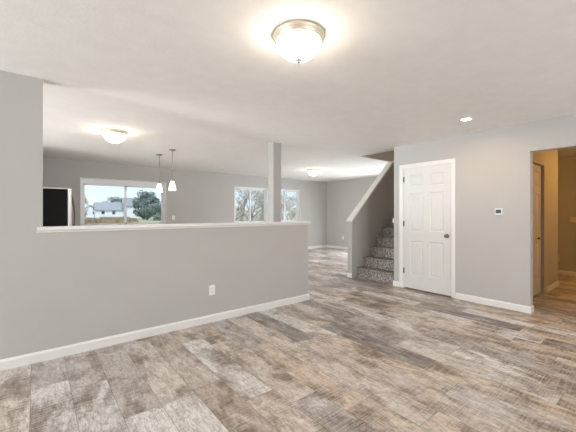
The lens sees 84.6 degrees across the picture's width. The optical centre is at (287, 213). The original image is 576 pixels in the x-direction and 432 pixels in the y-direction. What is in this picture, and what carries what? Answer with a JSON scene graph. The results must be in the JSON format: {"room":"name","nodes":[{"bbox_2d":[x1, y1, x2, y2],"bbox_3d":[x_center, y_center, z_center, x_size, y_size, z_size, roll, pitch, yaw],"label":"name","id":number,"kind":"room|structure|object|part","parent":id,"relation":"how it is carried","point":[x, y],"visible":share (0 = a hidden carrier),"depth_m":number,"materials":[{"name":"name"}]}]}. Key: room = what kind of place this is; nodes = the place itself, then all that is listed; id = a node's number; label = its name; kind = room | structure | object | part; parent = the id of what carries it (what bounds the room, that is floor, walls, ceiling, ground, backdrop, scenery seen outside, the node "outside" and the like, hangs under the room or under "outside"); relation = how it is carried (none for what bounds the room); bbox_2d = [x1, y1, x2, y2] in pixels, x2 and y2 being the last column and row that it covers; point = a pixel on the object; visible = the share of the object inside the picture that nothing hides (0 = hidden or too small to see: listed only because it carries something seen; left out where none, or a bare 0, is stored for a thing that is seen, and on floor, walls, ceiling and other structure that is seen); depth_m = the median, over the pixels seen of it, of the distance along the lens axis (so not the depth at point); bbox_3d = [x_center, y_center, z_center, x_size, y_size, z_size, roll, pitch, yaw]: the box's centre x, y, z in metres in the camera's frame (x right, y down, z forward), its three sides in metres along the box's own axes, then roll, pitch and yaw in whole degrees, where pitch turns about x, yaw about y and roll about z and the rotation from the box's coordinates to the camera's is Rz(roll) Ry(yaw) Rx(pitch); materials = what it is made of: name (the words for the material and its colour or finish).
{"room":"empty living room","nodes":[
{"label":"empty living room","id":0,"kind":"room"},
{"bbox_2d":[0,70,307,359],"bbox_3d":[-2.922,0.059,2.177,8.153,2.440,0.115,0,0,-39],"label":"wall","id":1,"kind":"structure","parent":0,"point":[58,289],"depth_m":2.99,"materials":[{"name":"beige paint"}]},
{"bbox_2d":[0,294,309,370],"bbox_3d":[-2.876,1.235,2.131,8.167,0.088,0.014,0,0,-39],"label":"baseboard","id":2,"kind":"structure","parent":1,"relation":"attached to","point":[31,358],"depth_m":3.17,"materials":[{"name":"white paint"}]},
{"bbox_2d":[37,221,310,232],"bbox_3d":[-0.951,0.146,3.751,3.173,0.050,0.173,0,0,-39],"label":"trim","id":3,"kind":"structure","parent":1,"relation":"attached to","point":[46,229],"depth_m":3.33,"materials":[{"name":"white paint"}]},
{"bbox_2d":[209,285,214,294],"bbox_3d":[-0.891,0.905,3.721,0.072,0.116,0.009,0,0,-39],"label":"electrical outlet","id":4,"kind":"object","parent":1,"relation":"attached to","point":[211,287],"visible":1,"depth_m":3.72,"materials":[{"name":"white plastic"}]},
{"bbox_2d":[43,158,326,245],"bbox_3d":[-1.998,0.059,9.206,8.932,2.440,0.140,0,0,-39],"label":"wall","id":5,"kind":"structure","parent":0,"point":[198,196],"depth_m":8.69,"materials":[{"name":"beige paint"}]},
{"bbox_2d":[80,177,165,225],"bbox_3d":[-3.914,-0.231,7.649,1.865,1.120,0.140,0,0,-39],"label":"window","id":6,"kind":"structure","parent":5,"relation":"in","point":[83,181],"depth_m":7.63,"materials":[{"name":"white plastic"}]},
{"bbox_3d":[-4.266,-0.199,7.412,0.890,0.925,0.018,0,0,-39],"label":"sash","id":7,"kind":"part","parent":6,"relation":"part of","materials":[{"name":"clear glass"}]},
{"bbox_3d":[-3.618,-0.199,7.956,0.890,0.925,0.018,0,0,-39],"label":"sash","id":8,"kind":"part","parent":6,"relation":"part of","materials":[{"name":"clear glass"}]},
{"bbox_2d":[234,186,267,222],"bbox_3d":[-1.158,-0.234,9.851,1.210,1.125,0.140,0,0,-39],"label":"window","id":9,"kind":"structure","parent":5,"relation":"in","point":[235,187],"depth_m":9.97,"materials":[{"name":"white plastic"}]},
{"bbox_3d":[-1.388,-0.239,9.712,0.577,1.035,0.018,0,0,-39],"label":"sash","id":10,"kind":"part","parent":9,"relation":"part of","materials":[{"name":"clear glass"}]},
{"bbox_3d":[-0.984,-0.239,10.061,0.577,1.035,0.018,0,0,-39],"label":"sash","id":11,"kind":"part","parent":9,"relation":"part of","materials":[{"name":"clear glass"}]},
{"bbox_2d":[281,189,299,221],"bbox_3d":[-0.088,-0.234,10.707,1.210,1.125,0.140,0,0,-39],"label":"window","id":12,"kind":"structure","parent":5,"relation":"in","point":[283,190],"depth_m":11.04,"materials":[{"name":"white plastic"}]},
{"bbox_3d":[-0.318,-0.239,10.567,0.577,1.035,0.018,0,0,-39],"label":"sash","id":13,"kind":"part","parent":12,"relation":"part of","materials":[{"name":"white plastic"}]},
{"bbox_3d":[0.086,-0.239,10.916,0.577,1.035,0.018,0,0,-39],"label":"sash","id":14,"kind":"part","parent":12,"relation":"part of","materials":[{"name":"clear glass"}]},
{"bbox_2d":[308,245,326,248],"bbox_3d":[-1.645,1.235,9.389,7.952,0.088,0.014,0,0,-39],"label":"baseboard","id":15,"kind":"structure","parent":5,"relation":"attached to","point":[320,246],"depth_m":11.54,"materials":[{"name":"white paint"}]},
{"bbox_2d":[268,142,280,221],"bbox_3d":[-0.224,0.059,5.294,0.160,2.440,0.150,0,0,-39],"label":"column","id":16,"kind":"structure","parent":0,"point":[274,149],"depth_m":5.24,"materials":[{"name":"beige paint"}]},
{"bbox_2d":[0,0,575,181],"bbox_3d":[0.086,-1.301,2.737,13.752,0.280,12.769,0,0,-39],"label":"ceiling","id":17,"kind":"structure","parent":0,"point":[210,82],"depth_m":2.67,"materials":[{"name":"white paint"}]},
{"bbox_2d":[101,128,127,143],"bbox_3d":[-2.467,-1.070,4.505,0.334,0.182,0.334,0,0,-39],"label":"ceiling light","id":18,"kind":"object","parent":17,"relation":"attached to","point":[114,136],"visible":1,"depth_m":4.41,"materials":[{"name":"white glass"}]},
{"bbox_2d":[156,154,162,191],"bbox_3d":[-2.548,-0.790,6.272,0.128,0.742,0.128,0,0,-39],"label":"pendant light","id":19,"kind":"object","parent":17,"relation":"hanging from","point":[159,187],"visible":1,"depth_m":6.25,"materials":[{"name":"white glass"}]},
{"bbox_3d":[-2.548,-0.499,6.272,0.128,0.160,0.128,0,0,-39],"label":"lamp shade","id":20,"kind":"part","parent":19,"relation":"part of","materials":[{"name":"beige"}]},
{"bbox_2d":[169,149,175,189],"bbox_3d":[-2.110,-0.790,5.777,0.128,0.742,0.128,0,0,-39],"label":"pendant light","id":21,"kind":"object","parent":17,"relation":"hanging from","point":[172,184],"visible":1,"depth_m":5.75,"materials":[{"name":"white glass"}]},
{"bbox_3d":[-2.110,-0.499,5.777,0.128,0.160,0.128,0,0,-39],"label":"lamp shade","id":22,"kind":"part","parent":21,"relation":"part of","materials":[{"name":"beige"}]},
{"bbox_2d":[273,20,324,62],"bbox_3d":[0.071,-1.070,2.066,0.334,0.182,0.334,0,0,-39],"label":"ceiling light","id":23,"kind":"object","parent":17,"relation":"attached to","point":[298,41],"visible":1,"depth_m":1.97,"materials":[{"name":"white glass"}]},
{"bbox_2d":[307,169,319,175],"bbox_3d":[0.680,-1.070,8.432,0.334,0.182,0.334,0,0,-39],"label":"ceiling light","id":24,"kind":"object","parent":17,"relation":"attached to","point":[313,172],"visible":1,"depth_m":8.33,"materials":[{"name":"white glass"}]},
{"bbox_2d":[459,117,472,120],"bbox_3d":[2.196,-1.156,3.907,0.156,0.009,0.156,0,0,-39],"label":"recessed light","id":25,"kind":"object","parent":17,"relation":"in","point":[466,118],"visible":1,"depth_m":3.90,"materials":[{"name":"white paint"}]},
{"bbox_2d":[0,247,575,431],"bbox_3d":[0.086,1.379,2.737,13.752,0.200,12.769,0,0,-39],"label":"floor","id":26,"kind":"structure","parent":0,"point":[360,354],"depth_m":2.54,"materials":[{"name":"plastic"}]},
{"bbox_2d":[43,187,75,226],"bbox_3d":[-4.444,0.416,5.857,0.869,1.725,0.900,0,0,-39],"label":"refrigerator","id":27,"kind":"object","parent":26,"relation":"on","point":[57,202],"visible":0.35,"depth_m":5.59,"materials":[{"name":"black metal"}]},
{"bbox_3d":[-4.066,0.066,5.872,0.060,1.025,0.443,0,0,-39],"label":"door","id":28,"kind":"part","parent":27,"relation":"part of","materials":[{"name":"silver metal"}]},
{"bbox_3d":[-4.117,0.069,6.055,0.110,0.877,0.028,0,0,-39],"label":"handle","id":29,"kind":"part","parent":27,"relation":"part of","materials":[{"name":"silver metal"}]},
{"bbox_2d":[356,209,393,283],"bbox_3d":[2.738,0.011,6.854,2.819,2.535,0.888,0,0,-39],"label":"staircase","id":30,"kind":"structure","parent":26,"relation":"on","point":[379,266],"depth_m":6.28,"materials":[{"name":"grey carpet"}]},
{"bbox_2d":[348,164,393,277],"bbox_3d":[2.659,0.059,7.434,3.667,2.440,0.115,0,0,-39],"label":"wall","id":31,"kind":"structure","parent":0,"point":[363,231],"depth_m":6.61,"materials":[{"name":"beige paint"}]},
{"bbox_2d":[346,161,393,221],"bbox_3d":[1.778,-0.492,6.730,1.472,1.336,0.139,0,0,-39],"label":"trim","id":32,"kind":"structure","parent":31,"relation":"attached to","point":[388,165],"depth_m":6.67,"materials":[{"name":"white paint"}]},
{"bbox_2d":[327,156,575,271],"bbox_3d":[5.450,0.059,6.959,0.100,2.440,12.669,0,0,-39],"label":"wall","id":33,"kind":"structure","parent":0,"point":[343,196],"depth_m":6.62,"materials":[{"name":"beige paint"}]},
{"bbox_2d":[327,245,347,249],"bbox_3d":[2.001,1.235,11.184,0.014,0.088,1.735,0,0,-39],"label":"baseboard","id":34,"kind":"structure","parent":33,"relation":"attached to","point":[329,246],"depth_m":11.44,"materials":[{"name":"white paint"}]},
{"bbox_2d":[558,270,575,275],"bbox_3d":[5.917,1.235,6.284,0.014,0.088,3.730,0,0,-39],"label":"baseboard","id":35,"kind":"structure","parent":33,"relation":"attached to","point":[561,272],"depth_m":6.50,"materials":[{"name":"white paint"}]},
{"bbox_2d":[570,217,575,222],"bbox_3d":[5.803,0.139,6.429,0.011,0.118,0.118,0,0,-39],"label":"wall switch","id":36,"kind":"object","parent":33,"relation":"attached to","point":[572,219],"visible":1,"depth_m":6.44,"materials":[{"name":"white plastic"}]},
{"bbox_2d":[394,114,575,305],"bbox_3d":[4.215,0.059,2.719,0.115,2.440,7.386,0,0,-39],"label":"wall","id":37,"kind":"structure","parent":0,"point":[494,167],"depth_m":4.36,"materials":[{"name":"beige paint"}]},
{"bbox_2d":[393,281,398,286],"bbox_3d":[1.887,1.235,5.528,0.014,0.088,0.119,0,0,-39],"label":"baseboard","id":38,"kind":"structure","parent":37,"relation":"attached to","point":[395,283],"depth_m":5.52,"materials":[{"name":"white paint"}]},
{"bbox_2d":[399,158,454,297],"bbox_3d":[2.244,0.227,5.136,0.175,2.103,0.935,0,0,-39],"label":"door","id":39,"kind":"structure","parent":37,"relation":"attached to","point":[426,189],"depth_m":5.10,"materials":[{"name":"white paint"}]},
{"bbox_2d":[455,293,530,313],"bbox_3d":[2.801,1.235,4.385,0.014,0.088,0.926,0,0,-39],"label":"baseboard","id":40,"kind":"structure","parent":37,"relation":"attached to","point":[516,307],"depth_m":4.34,"materials":[{"name":"white paint"}]},
{"bbox_2d":[495,208,502,214],"bbox_3d":[2.861,-0.020,4.300,0.025,0.088,0.090,0,0,-39],"label":"thermostat","id":41,"kind":"object","parent":37,"relation":"attached to","point":[498,211],"visible":1,"depth_m":4.29,"materials":[{"name":"white plastic"}]},
{"bbox_2d":[533,149,557,292],"bbox_3d":[3.387,0.059,5.571,2.153,2.440,1.695,0,0,-39],"label":"wall","id":42,"kind":"structure","parent":0,"point":[549,158],"depth_m":5.27,"materials":[{"name":"beige paint"}]},
{"bbox_2d":[533,161,544,296],"bbox_3d":[3.725,0.252,4.826,0.843,2.054,0.121,0,0,-39],"label":"door","id":43,"kind":"structure","parent":42,"relation":"in","point":[538,168],"depth_m":4.95,"materials":[{"name":"white paint"}]},
{"bbox_2d":[546,281,558,292],"bbox_3d":[4.458,1.235,5.333,0.804,0.088,0.014,0,0,-39],"label":"baseboard","id":44,"kind":"structure","parent":42,"relation":"attached to","point":[555,284],"depth_m":5.30,"materials":[{"name":"white paint"}]},
{"label":"outside","id":45,"kind":"structure","parent":0,"visible":0},
{"bbox_2d":[136,214,295,222],"bbox_3d":[-62.698,1.829,166.562,410.000,0.200,321.481,0,0,-39],"label":"ground","id":46,"kind":"structure","parent":45,"point":[141,220],"depth_m":85.54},
{"bbox_2d":[85,196,88,217],"bbox_3d":[-62.059,-2.186,95.061,3.887,7.871,3.903,0,0,-39],"label":"leafy tree","id":47,"kind":"object","parent":46,"relation":"on","point":[86,201],"visible":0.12,"depth_m":95.21,"materials":[{"name":"grey plant"}]},
{"bbox_2d":[85,205,93,217],"bbox_3d":[-75.654,-0.746,126.507,13.467,4.950,9.176,0,0,-39],"label":"cottage","id":48,"kind":"structure","parent":46,"relation":"on","point":[90,210],"depth_m":121.93,"materials":[{"name":"white"}]},
{"bbox_2d":[101,196,120,202],"bbox_3d":[-76.911,-2.907,140.149,10.218,9.296,8.675,0,0,-39],"label":"leafy tree","id":49,"kind":"object","parent":46,"relation":"on","point":[116,197],"visible":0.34,"depth_m":139.28,"materials":[{"name":"grey plant"}]},
{"bbox_2d":[85,217,138,223],"bbox_3d":[-36.276,1.357,63.292,17.259,0.744,52.790,0,0,-39],"label":"fence","id":50,"kind":"object","parent":46,"relation":"on","point":[87,220],"visible":0.54,"depth_m":52.67,"materials":[{"name":"brown wood"}]},
{"bbox_2d":[93,198,140,217],"bbox_3d":[-59.741,-1.896,111.953,15.696,7.250,9.808,0,0,-39],"label":"farmhouse","id":51,"kind":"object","parent":46,"relation":"on","point":[106,209],"visible":0.73,"depth_m":108.97,"materials":[{"name":"white"}]},
{"bbox_2d":[132,190,160,219],"bbox_3d":[-35.546,-2.092,80.079,7.017,7.666,7.388,0,0,-39],"label":"leafy tree","id":52,"kind":"object","parent":46,"relation":"on","point":[142,201],"visible":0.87,"depth_m":78.44,"materials":[{"name":"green plant"}]},
{"bbox_2d":[150,203,160,220],"bbox_3d":[-29.195,-0.489,72.074,3.887,4.560,3.750,0,0,4],"label":"leafy tree","id":53,"kind":"object","parent":46,"relation":"on","point":[156,214],"visible":0.56,"depth_m":71.15,"materials":[{"name":"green plant"}]},
{"bbox_2d":[235,190,261,218],"bbox_3d":[-4.045,-0.731,28.165,4.656,5.259,4.413,0,0,-39],"label":"bare tree","id":54,"kind":"object","parent":46,"relation":"on","point":[238,190],"visible":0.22,"depth_m":28.20,"materials":[{"name":"grey plant"}]},
{"bbox_2d":[235,190,263,220],"bbox_3d":[-2.299,0.556,11.734,2.183,3.827,3.370,0,0,32],"label":"bare tree","id":55,"kind":"object","parent":46,"relation":"on","point":[238,198],"visible":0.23,"depth_m":11.88,"materials":[{"name":"grey plant"}]},
{"bbox_2d":[246,190,263,220],"bbox_3d":[-1.968,-0.679,23.847,3.181,4.830,4.037,0,0,-27],"label":"bare tree","id":56,"kind":"object","parent":46,"relation":"on","point":[251,190],"visible":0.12,"depth_m":23.17,"materials":[{"name":"grey plant"}]},
{"bbox_2d":[235,189,281,220],"bbox_3d":[-1.867,-0.147,16.417,3.130,3.777,3.292,0,0,-3],"label":"bare tree","id":57,"kind":"object","parent":46,"relation":"on","point":[240,191],"visible":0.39,"depth_m":16.32,"materials":[{"name":"grey plant"}]},
{"bbox_2d":[253,197,295,220],"bbox_3d":[-0.082,0.378,14.582,2.858,2.724,2.576,0,0,-39],"label":"bare tree","id":58,"kind":"object","parent":46,"relation":"on","point":[286,206],"visible":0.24,"depth_m":14.34,"materials":[{"name":"grey plant"}]},
{"bbox_2d":[254,193,295,220],"bbox_3d":[-0.464,-0.028,20.055,3.927,3.546,2.988,0,0,17],"label":"bare tree","id":59,"kind":"object","parent":46,"relation":"on","point":[259,193],"visible":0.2,"depth_m":20.07,"materials":[{"name":"grey plant"}]},
{"bbox_2d":[281,191,295,218],"bbox_3d":[0.036,-0.714,30.050,5.288,4.925,3.407,0,0,-39],"label":"bare tree","id":60,"kind":"object","parent":46,"relation":"on","point":[281,191],"visible":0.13,"depth_m":29.91,"materials":[{"name":"grey plant"}]}
]}

